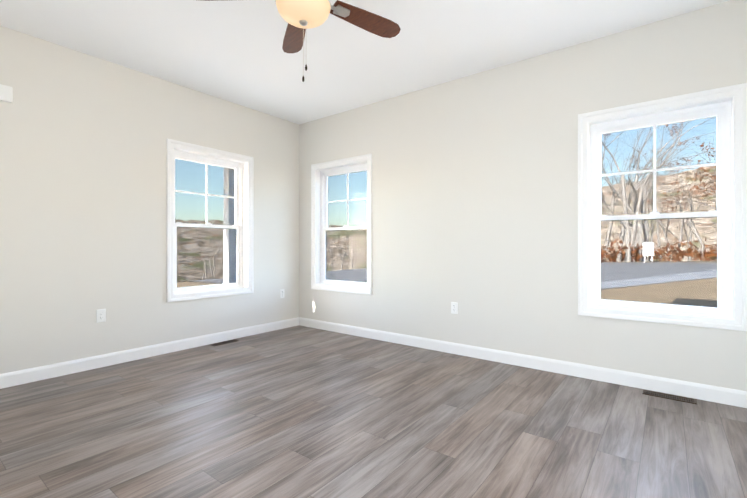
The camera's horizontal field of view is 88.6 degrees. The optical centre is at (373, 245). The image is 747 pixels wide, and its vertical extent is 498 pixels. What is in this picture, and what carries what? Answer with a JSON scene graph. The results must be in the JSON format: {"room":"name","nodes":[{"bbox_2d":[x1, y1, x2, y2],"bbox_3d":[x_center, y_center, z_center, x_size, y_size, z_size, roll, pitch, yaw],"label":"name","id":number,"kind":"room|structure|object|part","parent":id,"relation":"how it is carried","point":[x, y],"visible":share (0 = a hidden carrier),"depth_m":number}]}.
{"room":"empty living room","nodes":[
{"label":"empty living room","id":0,"kind":"room"},
{"bbox_2d":[0,26,298,373],"bbox_3d":[-2.359,-0.293,3.619,0.160,2.740,4.520,0,0,38],"label":"wall","id":1,"kind":"structure","parent":0,"point":[83,154],"depth_m":3.43},
{"bbox_2d":[0,84,12,102],"bbox_3d":[-2.825,-1.153,2.847,0.046,0.115,0.205,0,0,38],"label":"box","id":2,"kind":"object","parent":1,"relation":"attached to","point":[6,93],"visible":1,"depth_m":2.89},
{"bbox_2d":[96,309,105,322],"bbox_3d":[-2.419,0.620,3.401,0.008,0.115,0.070,0,0,38],"label":"electrical outlet","id":3,"kind":"object","parent":1,"relation":"attached to","point":[100,315],"visible":1,"depth_m":3.40},
{"bbox_2d":[0,317,299,388],"bbox_3d":[-2.290,1.022,3.564,0.014,0.108,4.140,0,0,38],"label":"baseboard","id":4,"kind":"structure","parent":1,"relation":"attached to","point":[29,375],"depth_m":3.56},
{"bbox_2d":[166,138,253,302],"bbox_3d":[-1.834,-0.254,4.296,0.192,1.646,1.010,0,0,38],"label":"window","id":5,"kind":"structure","parent":1,"relation":"in","point":[206,256],"depth_m":4.31},
{"bbox_3d":[-1.872,-0.248,4.325,0.096,1.508,0.860,0,0,38],"label":"left window sashes","id":6,"kind":"part","parent":5,"relation":"part of"},
{"bbox_2d":[280,289,283,297],"bbox_3d":[-1.190,0.623,5.001,0.008,0.115,0.070,0,0,38],"label":"electrical outlet","id":7,"kind":"object","parent":1,"relation":"attached to","point":[281,293],"visible":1,"depth_m":4.99},
{"bbox_2d":[0,0,729,123],"bbox_3d":[-0.393,-1.717,2.111,5.120,0.100,4.520,0,0,38],"label":"ceiling","id":8,"kind":"structure","parent":0,"point":[231,51],"depth_m":3.09},
{"bbox_2d":[203,0,399,81],"bbox_3d":[-0.341,-1.301,2.089,1.241,0.731,1.291,0,0,38],"label":"ceiling fan","id":9,"kind":"object","parent":8,"relation":"hanging from","point":[299,17],"visible":1,"depth_m":2.25},
{"bbox_2d":[0,325,746,497],"bbox_3d":[-0.393,1.133,2.105,5.120,0.120,4.520,0,0,38],"label":"floor","id":10,"kind":"structure","parent":0,"point":[298,411],"depth_m":2.23},
{"bbox_2d":[209,339,238,345],"bbox_3d":[-1.655,1.075,4.261,0.100,0.005,0.304,0,0,38],"label":"floor vent","id":11,"kind":"object","parent":10,"relation":"in","point":[224,342],"visible":0.98,"depth_m":4.26},
{"bbox_2d":[642,389,696,403],"bbox_3d":[2.104,1.072,2.728,0.304,0.005,0.100,0,0,38],"label":"floor vent","id":12,"kind":"object","parent":10,"relation":"in","point":[671,397],"visible":1,"depth_m":2.72},
{"bbox_2d":[299,0,746,390],"bbox_3d":[0.936,-0.293,3.836,4.800,2.740,0.160,0,0,38],"label":"wall","id":13,"kind":"structure","parent":0,"point":[475,197],"depth_m":3.49},
{"bbox_2d":[311,153,371,294],"bbox_3d":[-0.370,-0.253,4.835,1.010,1.646,0.192,0,0,38],"label":"window","id":14,"kind":"structure","parent":13,"relation":"in","point":[348,255],"depth_m":4.89},
{"bbox_3d":[-0.341,-0.247,4.873,0.860,1.508,0.096,0,0,38],"label":"middle window sashes","id":15,"kind":"part","parent":14,"relation":"part of"},
{"bbox_2d":[451,302,457,313],"bbox_3d":[0.807,0.621,3.827,0.070,0.115,0.008,0,0,38],"label":"electrical outlet","id":16,"kind":"object","parent":13,"relation":"attached to","point":[454,307],"visible":1,"depth_m":3.82},
{"bbox_2d":[300,317,746,407],"bbox_3d":[0.883,1.023,3.765,4.800,0.108,0.014,0,0,38],"label":"baseboard","id":17,"kind":"structure","parent":13,"relation":"attached to","point":[723,395],"depth_m":3.22},
{"bbox_2d":[578,83,746,330],"bbox_3d":[2.134,-0.257,2.910,1.010,1.646,0.192,0,0,38],"label":"window","id":18,"kind":"structure","parent":13,"relation":"in","point":[672,261],"depth_m":2.89},
{"bbox_3d":[2.164,-0.251,2.948,0.860,1.508,0.096,0,0,38],"label":"right window sashes","id":19,"kind":"part","parent":18,"relation":"part of"}
]}

